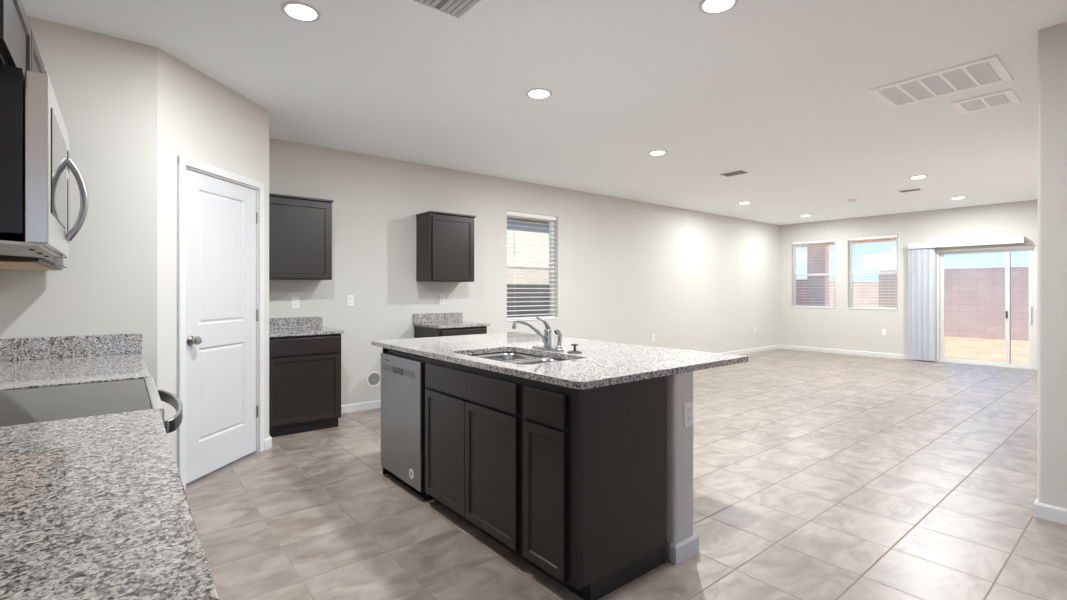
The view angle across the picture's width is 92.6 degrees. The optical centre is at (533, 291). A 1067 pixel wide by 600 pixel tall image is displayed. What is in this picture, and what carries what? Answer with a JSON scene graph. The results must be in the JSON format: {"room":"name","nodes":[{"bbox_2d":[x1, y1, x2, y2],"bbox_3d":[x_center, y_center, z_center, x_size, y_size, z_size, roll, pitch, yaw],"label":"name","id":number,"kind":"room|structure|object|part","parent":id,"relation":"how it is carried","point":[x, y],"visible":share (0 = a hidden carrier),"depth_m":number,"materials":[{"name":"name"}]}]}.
{"room":"kitchen","nodes":[
{"label":"kitchen","id":0,"kind":"room"},
{"bbox_2d":[0,16,156,387],"bbox_3d":[-2.621,-0.100,2.915,0.748,2.760,0.152,0,0,-39],"label":"wall","id":1,"kind":"structure","parent":0,"point":[104,86],"depth_m":2.93,"materials":[{"name":"paint"}]},
{"bbox_2d":[0,333,141,360],"bbox_3d":[-2.584,0.307,2.831,0.655,0.117,0.020,0,0,-39],"label":"backsplash","id":2,"kind":"structure","parent":1,"relation":"attached to","point":[11,349],"depth_m":2.83,"materials":[{"name":"stone"}]},
{"bbox_2d":[157,47,268,466],"bbox_3d":[-2.283,-0.100,3.648,0.120,2.760,1.106,0,0,6],"label":"wall","id":3,"kind":"structure","parent":0,"point":[201,119],"depth_m":3.33,"materials":[{"name":"paint"}]},
{"bbox_2d":[178,155,263,489],"bbox_3d":[-2.253,0.207,3.672,0.176,2.146,0.854,0,0,6],"label":"door","id":4,"kind":"structure","parent":3,"relation":"in","point":[218,215],"depth_m":3.62,"materials":[{"name":"white paint"}]},
{"bbox_3d":[-2.231,0.325,3.361,0.067,0.064,0.064,0,0,6],"label":"knob","id":5,"kind":"part","parent":4,"relation":"part of","materials":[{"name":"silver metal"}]},
{"bbox_2d":[269,138,779,404],"bbox_3d":[1.396,-0.100,8.207,10.830,2.760,0.150,0,0,-39],"label":"wall","id":6,"kind":"structure","parent":0,"point":[627,271],"depth_m":6.78,"materials":[{"name":"paint"}]},
{"bbox_2d":[291,297,298,308],"bbox_3d":[-2.365,0.115,5.065,0.072,0.116,0.009,0,0,-39],"label":"wall outlet","id":7,"kind":"object","parent":6,"relation":"attached to","point":[294,300],"visible":1,"depth_m":5.06,"materials":[{"name":"white plastic"}]},
{"bbox_2d":[269,317,322,328],"bbox_3d":[-2.413,0.311,5.016,0.646,0.105,0.020,0,0,-39],"label":"backsplash","id":8,"kind":"structure","parent":6,"relation":"attached to","point":[293,322],"depth_m":5.05,"materials":[{"name":"stone"}]},
{"bbox_2d":[269,193,333,279],"bbox_3d":[-2.308,-0.498,4.885,0.658,0.773,0.353,0,0,-39],"label":"upper cabinet","id":9,"kind":"object","parent":6,"relation":"attached to","point":[300,228],"visible":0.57,"depth_m":4.78,"materials":[{"name":"brown wood"}]},
{"bbox_2d":[347,295,353,305],"bbox_3d":[-1.943,0.100,5.405,0.072,0.116,0.009,0,0,-39],"label":"wall outlet","id":10,"kind":"object","parent":6,"relation":"attached to","point":[350,298],"visible":1,"depth_m":5.41,"materials":[{"name":"white plastic"}]},
{"bbox_2d":[341,400,380,413],"bbox_3d":[-1.756,1.238,5.553,0.950,0.085,0.014,0,0,-39],"label":"baseboard","id":11,"kind":"structure","parent":6,"relation":"attached to","point":[347,408],"depth_m":5.46,"materials":[{"name":"white paint"}]},
{"bbox_2d":[366,371,380,386],"bbox_3d":[-1.738,0.958,5.568,0.172,0.172,0.014,0,0,-39],"label":"outlet box","id":12,"kind":"object","parent":6,"relation":"attached to","point":[373,379],"visible":0.96,"depth_m":5.57,"materials":[{"name":"white plastic"}]},
{"bbox_2d":[413,312,462,322],"bbox_3d":[-1.125,0.311,6.057,0.645,0.105,0.020,0,0,-39],"label":"backsplash","id":13,"kind":"structure","parent":6,"relation":"attached to","point":[427,317],"depth_m":6.03,"materials":[{"name":"stone"}]},
{"bbox_2d":[440,295,444,304],"bbox_3d":[-1.089,0.102,6.096,0.072,0.116,0.009,0,0,-39],"label":"wall outlet","id":14,"kind":"object","parent":6,"relation":"attached to","point":[442,297],"visible":1,"depth_m":6.09,"materials":[{"name":"white plastic"}]},
{"bbox_2d":[416,211,475,281],"bbox_3d":[-1.016,-0.498,5.930,0.596,0.773,0.353,0,0,-39],"label":"upper cabinet","id":15,"kind":"object","parent":6,"relation":"attached to","point":[444,241],"visible":1,"depth_m":5.78,"materials":[{"name":"brown wood"}]},
{"bbox_3d":[-0.915,-0.480,5.806,0.524,0.713,0.018,0,0,-39],"label":"cabinet door","id":16,"kind":"part","parent":15,"relation":"part of","materials":[{"name":"brown wood"}]},
{"bbox_2d":[507,215,557,320],"bbox_3d":[-0.042,-0.335,7.031,0.893,1.458,0.152,0,0,-39],"label":"window","id":17,"kind":"structure","parent":6,"relation":"in","point":[551,223],"depth_m":7.31,"materials":[{"name":"white plastic"}]},
{"bbox_3d":[-0.072,-0.328,7.068,0.803,0.040,0.040,0,0,-39],"label":"meeting rail","id":18,"kind":"part","parent":17,"relation":"part of","materials":[{"name":"white plastic"}]},
{"bbox_2d":[507,211,556,319],"bbox_3d":[-0.023,-0.345,7.007,0.871,1.436,0.068,0,0,-39],"label":"window blind","id":19,"kind":"object","parent":17,"relation":"attached to","point":[509,213],"visible":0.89,"depth_m":6.98,"materials":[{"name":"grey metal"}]},
{"bbox_3d":[-0.026,0.364,7.012,0.871,0.018,0.048,0,0,-39],"label":"rail","id":20,"kind":"part","parent":19,"relation":"part of","materials":[{"name":"white plastic"}]},
{"bbox_3d":[-0.024,0.387,7.009,0.893,0.016,0.096,0,0,-39],"label":"sill","id":21,"kind":"part","parent":17,"relation":"part of","materials":[{"name":"white plastic"}]},
{"bbox_2d":[22,0,1066,224],"bbox_3d":[3.810,-1.630,3.980,12.430,0.300,9.800,0,0,-39],"label":"ceiling","id":22,"kind":"structure","parent":0,"point":[774,90],"depth_m":3.65,"materials":[{"name":"paint"}]},
{"bbox_2d":[281,1,320,21],"bbox_3d":[-1.229,-1.472,2.697,0.196,0.016,0.196,0,0,-39],"label":"recessed light","id":23,"kind":"object","parent":22,"relation":"in","point":[300,11],"visible":1,"depth_m":2.68,"materials":[{"name":"white glass"}]},
{"bbox_2d":[404,0,487,21],"bbox_3d":[-0.423,-1.474,2.551,0.340,0.012,0.340,0,0,-39],"label":"ceiling vent","id":24,"kind":"object","parent":22,"relation":"in","point":[458,10],"visible":1,"depth_m":2.64,"materials":[{"name":"white metal"}]},
{"bbox_2d":[526,88,551,98],"bbox_3d":[0.042,-1.472,3.814,0.196,0.016,0.196,0,0,-39],"label":"recessed light","id":25,"kind":"object","parent":22,"relation":"in","point":[537,93],"visible":1,"depth_m":3.79,"materials":[{"name":"white"}]},
{"bbox_2d":[648,150,666,155],"bbox_3d":[1.323,-1.472,5.442,0.196,0.016,0.196,0,0,-39],"label":"recessed light","id":26,"kind":"object","parent":22,"relation":"in","point":[656,152],"visible":1,"depth_m":5.41,"materials":[{"name":"white"}]},
{"bbox_2d":[698,0,738,13],"bbox_3d":[0.950,-1.472,2.619,0.196,0.016,0.196,0,0,-39],"label":"recessed light","id":27,"kind":"object","parent":22,"relation":"in","point":[705,6],"visible":1,"depth_m":2.62,"materials":[{"name":"white glass"}]},
{"bbox_2d":[717,169,750,176],"bbox_3d":[2.502,-1.474,6.369,0.240,0.012,0.340,0,0,-39],"label":"ceiling vent","id":28,"kind":"object","parent":22,"relation":"in","point":[740,171],"visible":1,"depth_m":6.35,"materials":[{"name":"white metal"}]},
{"bbox_2d":[897,188,923,192],"bbox_3d":[5.492,-1.474,7.442,0.200,0.012,0.300,0,0,-39],"label":"ceiling vent","id":29,"kind":"object","parent":22,"relation":"in","point":[912,189],"visible":1,"depth_m":7.43,"materials":[{"name":"white metal"}]},
{"bbox_2d":[909,175,927,178],"bbox_3d":[4.980,-1.472,6.597,0.196,0.016,0.196,0,0,-39],"label":"recessed light","id":30,"kind":"object","parent":22,"relation":"in","point":[919,176],"visible":1,"depth_m":6.57,"materials":[{"name":"white"}]},
{"bbox_2d":[867,55,1012,107],"bbox_3d":[2.891,-1.474,3.645,0.560,0.012,0.715,0,0,-39],"label":"ceiling vent","id":31,"kind":"object","parent":22,"relation":"in","point":[976,74],"visible":1,"depth_m":3.61,"materials":[{"name":"white metal"}]},
{"bbox_3d":[2.736,-1.476,3.837,0.460,0.007,0.104,0,0,-39],"label":"louvre panel","id":32,"kind":"part","parent":31,"relation":"part of","materials":[{"name":"grey metal"}]},
{"bbox_3d":[2.814,-1.476,3.741,0.460,0.007,0.104,0,0,-39],"label":"louvre panel","id":33,"kind":"part","parent":31,"relation":"part of","materials":[{"name":"grey metal"}]},
{"bbox_3d":[2.891,-1.476,3.645,0.460,0.007,0.104,0,0,-39],"label":"louvre panel","id":34,"kind":"part","parent":31,"relation":"part of","materials":[{"name":"grey metal"}]},
{"bbox_3d":[2.968,-1.476,3.550,0.460,0.007,0.104,0,0,-39],"label":"louvre panel","id":35,"kind":"part","parent":31,"relation":"part of","materials":[{"name":"grey metal"}]},
{"bbox_3d":[3.046,-1.476,3.454,0.460,0.007,0.104,0,0,-39],"label":"louvre panel","id":36,"kind":"part","parent":31,"relation":"part of","materials":[{"name":"grey metal"}]},
{"bbox_2d":[950,89,1020,113],"bbox_3d":[3.527,-1.474,3.980,0.380,0.012,0.355,0,0,-39],"label":"ceiling vent","id":37,"kind":"object","parent":22,"relation":"in","point":[997,99],"visible":1,"depth_m":3.97,"materials":[{"name":"white metal"}]},
{"bbox_3d":[3.487,-1.476,4.029,0.280,0.007,0.108,0,0,-39],"label":"louvre panel","id":38,"kind":"part","parent":37,"relation":"part of","materials":[{"name":"grey metal"}]},
{"bbox_3d":[3.567,-1.476,3.930,0.280,0.007,0.108,0,0,-39],"label":"louvre panel","id":39,"kind":"part","parent":37,"relation":"part of","materials":[{"name":"grey metal"}]},
{"bbox_2d":[185,348,1066,599],"bbox_3d":[3.810,1.340,3.980,12.430,0.120,9.800,0,0,-39],"label":"floor","id":40,"kind":"structure","parent":0,"point":[817,475],"depth_m":3.06,"materials":[{"name":"tile"}]},
{"bbox_2d":[0,377,182,433],"bbox_3d":[-1.638,0.825,1.717,0.745,0.911,0.758,0,0,-39],"label":"range","id":41,"kind":"object","parent":40,"relation":"on","point":[59,402],"visible":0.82,"depth_m":1.72,"materials":[{"name":"silver ceramic"}]},
{"bbox_3d":[-1.416,0.417,1.897,0.030,0.096,0.758,0,0,-39],"label":"trim","id":42,"kind":"part","parent":41,"relation":"part of","materials":[{"name":"silver metal"}]},
{"bbox_2d":[157,390,182,433],"bbox_3d":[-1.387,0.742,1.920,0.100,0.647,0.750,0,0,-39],"label":"handle","id":43,"kind":"object","parent":41,"relation":"in","point":[172,424],"depth_m":1.82,"materials":[{"name":"grey metal"}]},
{"bbox_2d":[269,334,340,436],"bbox_3d":[-2.227,0.838,4.790,0.648,0.884,0.599,0,0,-39],"label":"base cabinet","id":44,"kind":"object","parent":40,"relation":"on","point":[304,371],"visible":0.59,"depth_m":4.57,"materials":[{"name":"brown wood"}]},
{"bbox_3d":[-2.041,0.491,4.567,0.598,0.147,0.018,0,0,-39],"label":"drawer","id":45,"kind":"part","parent":44,"relation":"part of","materials":[{"name":"brown wood"}]},
{"bbox_2d":[269,317,343,336],"bbox_3d":[-2.218,0.327,4.792,0.669,0.135,0.613,0,0,-39],"label":"countertop","id":46,"kind":"structure","parent":44,"relation":"on","point":[293,326],"depth_m":4.94,"materials":[{"name":"stone"}]},
{"bbox_2d":[382,348,387,473],"bbox_3d":[-0.831,0.835,3.753,0.575,0.890,0.018,0,0,-39],"label":"island end panel","id":47,"kind":"object","parent":40,"relation":"on","point":[384,350],"visible":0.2,"depth_m":3.58,"materials":[{"name":"brown wood"}]},
{"bbox_2d":[381,349,431,500],"bbox_3d":[-0.647,0.844,3.491,0.588,0.872,0.605,0,0,-39],"label":"dishwasher","id":48,"kind":"object","parent":40,"relation":"on","point":[402,373],"visible":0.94,"depth_m":3.25,"materials":[{"name":"silver metal"}]},
{"bbox_2d":[387,349,424,360],"bbox_3d":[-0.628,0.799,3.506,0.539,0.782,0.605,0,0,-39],"label":"dishwasher control panel","id":49,"kind":"object","parent":48,"relation":"in","point":[389,351],"depth_m":3.34,"materials":[{"name":"metal"}]},
{"bbox_2d":[415,326,486,337],"bbox_3d":[-0.944,0.838,5.828,0.610,0.884,0.599,0,0,-39],"label":"base cabinet","id":50,"kind":"object","parent":40,"relation":"on","point":[420,332],"visible":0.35,"depth_m":5.61,"materials":[{"name":"brown wood"}]},
{"bbox_2d":[413,312,489,328],"bbox_3d":[-0.938,0.327,5.827,0.657,0.135,0.613,0,0,-39],"label":"countertop","id":51,"kind":"structure","parent":50,"relation":"on","point":[431,320],"depth_m":5.92,"materials":[{"name":"stone"}]},
{"bbox_3d":[-0.773,0.788,5.618,0.609,0.784,0.020,0,0,-39],"label":"frame","id":52,"kind":"part","parent":50,"relation":"part of","materials":[{"name":"brown wood"}]},
{"bbox_3d":[-0.761,0.491,5.602,0.560,0.147,0.018,0,0,-39],"label":"drawer","id":53,"kind":"part","parent":50,"relation":"part of","materials":[{"name":"brown wood"}]},
{"bbox_2d":[425,357,534,565],"bbox_3d":[-0.139,0.835,2.881,0.594,0.890,0.962,0,0,-39],"label":"base cabinet","id":54,"kind":"object","parent":40,"relation":"on","point":[473,416],"visible":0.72,"depth_m":2.60,"materials":[{"name":"brown wood"}]},
{"bbox_3d":[-0.498,0.886,2.867,0.018,0.612,0.445,0,0,-39],"label":"cabinet door","id":55,"kind":"part","parent":54,"relation":"part of","materials":[{"name":"brown wood"}]},
{"bbox_3d":[-0.356,0.496,2.692,0.018,0.138,0.896,0,0,-39],"label":"drawer","id":56,"kind":"part","parent":54,"relation":"part of","materials":[{"name":"brown wood"}]},
{"bbox_3d":[-0.347,0.490,2.712,0.020,0.200,0.962,0,0,-39],"label":"rail","id":57,"kind":"part","parent":54,"relation":"part of","materials":[{"name":"brown wood"}]},
{"bbox_3d":[-0.214,0.886,2.516,0.018,0.612,0.445,0,0,-39],"label":"cabinet door","id":58,"kind":"part","parent":54,"relation":"part of","materials":[{"name":"brown wood"}]},
{"bbox_3d":[-0.347,0.892,2.712,0.020,0.605,0.960,0,0,-39],"label":"frame","id":59,"kind":"part","parent":54,"relation":"part of","materials":[{"name":"black wood"}]},
{"bbox_2d":[372,332,747,388],"bbox_3d":[0.009,0.373,3.248,1.293,0.030,2.160,0,0,-39],"label":"countertop","id":60,"kind":"structure","parent":54,"relation":"on","point":[600,363],"depth_m":2.80,"materials":[{"name":"stone"}]},
{"bbox_2d":[469,351,564,364],"bbox_3d":[-0.101,0.485,2.889,0.497,0.192,0.762,0,0,-39],"label":"sink","id":61,"kind":"object","parent":60,"relation":"in","point":[519,358],"visible":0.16,"depth_m":3.17,"materials":[{"name":"silver metal"}]},
{"bbox_3d":[-0.220,0.486,3.036,0.470,0.191,0.357,0,0,-39],"label":"bowl","id":62,"kind":"part","parent":61,"relation":"part of","materials":[{"name":"silver metal"}]},
{"bbox_3d":[0.018,0.486,2.742,0.470,0.191,0.357,0,0,-39],"label":"bowl","id":63,"kind":"part","parent":61,"relation":"part of","materials":[{"name":"silver metal"}]},
{"bbox_2d":[512,317,563,351],"bbox_3d":[0.002,0.257,3.069,0.278,0.201,0.270,0,0,-39],"label":"faucet","id":64,"kind":"object","parent":60,"relation":"on","point":[546,339],"visible":1,"depth_m":3.11,"materials":[{"name":"silver metal"}]},
{"bbox_3d":[-0.021,0.246,3.070,0.238,0.148,0.024,0,0,-32],"label":"spout","id":65,"kind":"part","parent":64,"relation":"part of","materials":[{"name":"silver metal"}]},
{"bbox_3d":[0.061,0.198,3.139,0.092,0.083,0.038,0,0,-2],"label":"lever","id":66,"kind":"part","parent":64,"relation":"part of","materials":[{"name":"silver metal"}]},
{"bbox_3d":[0.087,0.352,3.137,0.060,0.012,0.270,0,0,-39],"label":"plate","id":67,"kind":"part","parent":64,"relation":"part of","materials":[{"name":"silver metal"}]},
{"bbox_2d":[554,330,561,348],"bbox_3d":[0.150,0.287,3.053,0.049,0.118,0.040,0,0,-39],"label":"sprayer","id":68,"kind":"object","parent":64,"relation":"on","point":[558,333],"visible":1,"depth_m":3.05,"materials":[{"name":"silver metal"}]},
{"bbox_2d":[567,344,581,352],"bbox_3d":[0.241,0.332,2.979,0.088,0.051,0.088,0,0,-39],"label":"stopper","id":69,"kind":"object","parent":60,"relation":"on","point":[574,350],"visible":1,"depth_m":2.96,"materials":[{"name":"silver metal"}]},
{"bbox_2d":[522,376,666,599],"bbox_3d":[0.281,0.835,2.362,0.594,0.890,0.370,0,0,-39],"label":"base cabinet","id":70,"kind":"object","parent":40,"relation":"on","point":[594,460],"visible":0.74,"depth_m":2.18,"materials":[{"name":"brown wood"}]},
{"bbox_3d":[0.044,0.496,2.197,0.018,0.138,0.273,0,0,-39],"label":"drawer","id":71,"kind":"part","parent":70,"relation":"part of","materials":[{"name":"brown wood"}]},
{"bbox_3d":[0.044,0.886,2.197,0.018,0.612,0.273,0,0,-39],"label":"cabinet door","id":72,"kind":"part","parent":70,"relation":"part of","materials":[{"name":"brown wood"}]},
{"bbox_3d":[0.072,0.792,2.193,0.020,0.805,0.369,0,0,-39],"label":"frame","id":73,"kind":"part","parent":70,"relation":"part of","materials":[{"name":"black wood"}]},
{"bbox_3d":[-0.634,0.838,0.401,0.664,0.884,2.520,0,0,-39],"label":"base cabinet","id":74,"kind":"object","parent":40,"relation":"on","visible":0},
{"bbox_2d":[0,409,219,599],"bbox_3d":[-0.635,0.323,0.399,0.670,0.143,2.540,0,0,-39],"label":"countertop","id":75,"kind":"structure","parent":74,"relation":"on","point":[92,507],"depth_m":0.84,"materials":[{"name":"stone"}]},
{"bbox_3d":[-2.258,0.838,2.409,0.664,0.884,1.082,0,0,-39],"label":"base cabinet","id":76,"kind":"object","parent":40,"relation":"on","visible":0},
{"bbox_2d":[0,333,149,389],"bbox_3d":[-2.257,0.322,2.410,0.676,0.145,1.086,0,0,-39],"label":"countertop","id":77,"kind":"structure","parent":76,"relation":"on","point":[59,360],"depth_m":2.66,"materials":[{"name":"stone"}]},
{"bbox_2d":[665,371,692,558],"bbox_3d":[0.088,0.836,3.255,0.160,0.889,2.048,0,0,-39],"label":"wall","id":78,"kind":"structure","parent":0,"point":[679,386],"depth_m":2.44,"materials":[{"name":"paint"}]},
{"bbox_2d":[669,533,698,563],"bbox_3d":[0.093,1.238,3.250,0.188,0.085,2.062,0,0,-39],"label":"baseboard","id":79,"kind":"structure","parent":78,"relation":"attached to","point":[678,552],"depth_m":2.43,"materials":[{"name":"white paint"}]},
{"bbox_2d":[684,401,692,426],"bbox_3d":[0.752,0.595,2.469,0.072,0.116,0.009,0,0,-39],"label":"wall outlet","id":80,"kind":"object","parent":78,"relation":"attached to","point":[688,407],"visible":1,"depth_m":2.46,"materials":[{"name":"white plastic"}]},
{"bbox_2d":[722,345,927,360],"bbox_3d":[3.200,1.238,7.813,8.200,0.085,2.730,0,0,-39],"label":"baseboard","id":81,"kind":"structure","parent":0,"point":[851,352],"depth_m":10.47,"materials":[{"name":"white paint"}]},
{"bbox_2d":[780,200,1037,370],"bbox_3d":[7.205,-0.100,9.508,0.160,2.760,5.130,0,0,-39],"label":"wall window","id":82,"kind":"structure","parent":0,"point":[839,327],"depth_m":9.93,"materials":[{"name":"paint"}]},
{"bbox_2d":[792,239,834,306],"bbox_3d":[5.996,-0.375,10.929,0.068,1.416,0.866,0,0,-39],"label":"window blind","id":83,"kind":"object","parent":82,"relation":"attached to","point":[829,240],"visible":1,"depth_m":10.91,"materials":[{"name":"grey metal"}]},
{"bbox_3d":[6.001,0.324,10.933,0.048,0.018,0.866,0,0,-39],"label":"rail","id":84,"kind":"part","parent":83,"relation":"part of","materials":[{"name":"white plastic"}]},
{"bbox_2d":[793,245,834,307],"bbox_3d":[6.020,-0.365,10.948,0.152,1.438,0.888,0,0,-39],"label":"window","id":85,"kind":"structure","parent":82,"relation":"attached to","point":[794,246],"depth_m":11.28,"materials":[{"name":"white plastic"}]},
{"bbox_3d":[5.998,0.347,10.931,0.096,0.016,0.888,0,0,-39],"label":"sill","id":86,"kind":"part","parent":85,"relation":"part of","materials":[{"name":"white plastic"}]},
{"bbox_3d":[6.057,-0.358,10.978,0.040,0.040,0.798,0,0,-39],"label":"meeting rail","id":87,"kind":"part","parent":85,"relation":"part of","materials":[{"name":"white plastic"}]},
{"bbox_2d":[847,238,897,309],"bbox_3d":[6.714,-0.365,10.089,0.152,1.438,0.858,0,0,-39],"label":"window","id":88,"kind":"structure","parent":82,"relation":"attached to","point":[850,242],"depth_m":10.30,"materials":[{"name":"white plastic"}]},
{"bbox_3d":[6.693,0.347,10.071,0.096,0.016,0.858,0,0,-39],"label":"sill","id":89,"kind":"part","parent":88,"relation":"part of","materials":[{"name":"white plastic"}]},
{"bbox_3d":[6.752,-0.358,10.119,0.040,0.040,0.768,0,0,-39],"label":"meeting rail","id":90,"kind":"part","parent":88,"relation":"part of","materials":[{"name":"white plastic"}]},
{"bbox_2d":[849,235,897,308],"bbox_3d":[6.691,-0.375,10.070,0.068,1.416,0.836,0,0,-39],"label":"window blind","id":91,"kind":"object","parent":82,"relation":"attached to","point":[884,236],"visible":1,"depth_m":10.01,"materials":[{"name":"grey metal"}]},
{"bbox_3d":[6.696,0.324,10.074,0.048,0.018,0.836,0,0,-39],"label":"rail","id":92,"kind":"part","parent":91,"relation":"part of","materials":[{"name":"white plastic"}]},
{"bbox_2d":[908,236,1024,360],"bbox_3d":[7.493,0.183,8.895,0.158,2.143,1.555,0,0,-39],"label":"vertical blind","id":93,"kind":"object","parent":82,"relation":"attached to","point":[921,255],"visible":1,"depth_m":9.28,"materials":[{"name":"white paint"}]},
{"bbox_2d":[937,245,1035,369],"bbox_3d":[7.775,0.266,8.796,0.128,2.029,1.303,0,0,-39],"label":"door","id":94,"kind":"structure","parent":82,"relation":"attached to","point":[941,254],"depth_m":8.55,"materials":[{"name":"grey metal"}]},
{"bbox_3d":[7.708,0.273,8.920,0.035,1.941,0.943,0,0,-39],"label":"fixed panel","id":95,"kind":"part","parent":94,"relation":"part of","materials":[{"name":"clear glass"}]},
{"bbox_3d":[8.040,0.273,8.442,0.035,1.941,0.338,0,0,-39],"label":"sliding panel","id":96,"kind":"part","parent":94,"relation":"part of","materials":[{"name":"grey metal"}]},
{"bbox_3d":[8.101,0.380,8.314,0.030,0.300,0.025,0,0,-39],"label":"handle","id":97,"kind":"part","parent":94,"relation":"part of","materials":[{"name":"grey metal"}]},
{"bbox_2d":[1038,22,1066,508],"bbox_3d":[7.157,-0.100,3.506,7.460,2.760,4.454,0,0,-39],"label":"wall","id":98,"kind":"structure","parent":0,"point":[1052,41],"depth_m":2.85,"materials":[{"name":"paint"}]},
{"bbox_2d":[1033,497,1066,524],"bbox_3d":[7.077,1.238,3.514,7.374,0.085,4.368,0,0,-39],"label":"baseboard","id":99,"kind":"structure","parent":98,"relation":"attached to","point":[1056,514],"depth_m":2.84,"materials":[{"name":"white paint"}]},
{"bbox_3d":[-0.506,-0.100,-0.416,0.150,2.760,7.990,0,0,-39],"label":"wall","id":100,"kind":"structure","parent":0,"visible":0},
{"bbox_2d":[0,0,44,73],"bbox_3d":[-1.752,-0.760,1.524,0.347,0.270,0.914,0,0,-39],"label":"upper cabinet","id":101,"kind":"object","parent":100,"relation":"attached to","point":[18,46],"visible":0.53,"depth_m":1.50,"materials":[{"name":"brown wood"}]},
{"bbox_3d":[-1.506,-0.752,1.481,0.018,0.230,0.514,0,0,-39],"label":"cabinet door","id":102,"kind":"part","parent":101,"relation":"part of","materials":[{"name":"brown wood"}]},
{"bbox_3d":[-1.790,-0.752,1.833,0.018,0.230,0.362,0,0,-39],"label":"cabinet door","id":103,"kind":"part","parent":101,"relation":"part of","materials":[{"name":"brown wood"}]},
{"bbox_2d":[0,64,87,267],"bbox_3d":[-1.749,-0.355,1.628,0.476,0.526,0.760,0,0,-39],"label":"microwave","id":104,"kind":"object","parent":101,"relation":"attached to","point":[36,164],"visible":1,"depth_m":1.43,"materials":[{"name":"silver metal"}]},
{"bbox_3d":[-1.780,-0.142,1.602,0.395,0.033,0.756,0,0,-39],"label":"plate","id":105,"kind":"part","parent":104,"relation":"part of","materials":[{"name":"silver metal"}]},
{"bbox_3d":[-1.592,-0.375,1.677,0.048,0.480,0.640,0,0,-39],"label":"door","id":106,"kind":"part","parent":104,"relation":"part of","materials":[{"name":"silver metal"}]},
{"bbox_3d":[-1.797,-0.109,1.942,0.026,0.034,0.210,0,0,-39],"label":"vent trim","id":107,"kind":"part","parent":104,"relation":"part of","materials":[{"name":"silver metal"}]},
{"bbox_3d":[-1.832,-0.375,1.973,0.047,0.480,0.117,0,0,-39],"label":"control panel","id":108,"kind":"part","parent":104,"relation":"part of","materials":[{"name":"silver metal"}]},
{"bbox_3d":[-1.739,-0.345,1.939,0.069,0.312,0.026,0,0,-39],"label":"door handle","id":109,"kind":"part","parent":104,"relation":"part of","materials":[{"name":"grey metal"}]},
{"bbox_2d":[0,71,66,270],"bbox_3d":[-2.364,-0.503,2.281,0.347,0.784,1.020,0,0,-39],"label":"upper cabinet","id":110,"kind":"object","parent":100,"relation":"attached to","point":[6,262],"visible":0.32,"depth_m":2.11,"materials":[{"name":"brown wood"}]},
{"bbox_3d":[-2.375,-0.113,2.272,0.298,0.004,0.996,0,0,-39],"label":"underside panel","id":111,"kind":"part","parent":110,"relation":"part of","materials":[{"name":"brown wood"}]},
{"bbox_3d":[-2.076,-0.497,2.187,0.018,0.740,0.488,0,0,-39],"label":"cabinet door","id":112,"kind":"part","parent":110,"relation":"part of","materials":[{"name":"metal"}]},
{"bbox_3d":[-2.479,-0.100,4.484,0.120,2.760,0.770,0,0,-39],"label":"wall","id":113,"kind":"structure","parent":0,"visible":0},
{"bbox_2d":[264,435,271,449],"bbox_3d":[-2.199,1.238,4.229,0.059,0.085,0.258,0,0,-25],"label":"baseboard","id":114,"kind":"structure","parent":113,"relation":"attached to","point":[268,441],"depth_m":4.15,"materials":[{"name":"white paint"}]},
{"label":"outside","id":115,"kind":"structure","parent":0,"visible":0},
{"bbox_2d":[945,336,1028,364],"bbox_3d":[10.871,1.595,12.002,48.000,0.370,55.000,0,0,-39],"label":"ground","id":116,"kind":"structure","parent":115,"point":[979,349],"depth_m":12.36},
{"bbox_2d":[507,284,548,316],"bbox_3d":[-2.112,0.645,6.908,13.400,1.530,0.200,0,0,-39],"label":"wall","id":117,"kind":"structure","parent":116,"relation":"on","point":[538,296],"depth_m":8.41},
{"bbox_2d":[507,216,548,283],"bbox_3d":[-1.684,-0.640,12.423,15.600,4.100,5.360,0,0,-39],"label":"house","id":118,"kind":"structure","parent":116,"relation":"on","point":[544,250],"depth_m":10.45,"materials":[{"name":"beige paint"}]},
{"bbox_2d":[807,245,828,305],"bbox_3d":[7.158,0.133,12.826,0.320,2.555,0.490,0,0,-39],"label":"patio column","id":119,"kind":"structure","parent":116,"relation":"on","point":[813,294],"depth_m":12.70,"materials":[{"name":"beige paint"}]},
{"bbox_2d":[796,238,895,247],"bbox_3d":[7.198,-1.350,11.759,2.620,0.400,2.940,0,0,-39],"label":"patio cover","id":120,"kind":"object","parent":119,"relation":"on","point":[884,239],"visible":0.12,"depth_m":12.02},
{"bbox_2d":[796,279,878,306],"bbox_3d":[7.690,0.545,14.188,10.600,1.730,0.200,0,0,-39],"label":"wall","id":121,"kind":"structure","parent":116,"relation":"on","point":[864,292],"depth_m":16.12,"materials":[{"name":"pink brick"}]},
{"bbox_2d":[879,266,1028,340],"bbox_3d":[18.115,0.350,9.563,0.200,2.120,20.098,0,0,-39],"label":"wall","id":122,"kind":"structure","parent":116,"relation":"on","point":[974,297],"depth_m":15.28,"materials":[{"name":"pink brick"}]}
]}

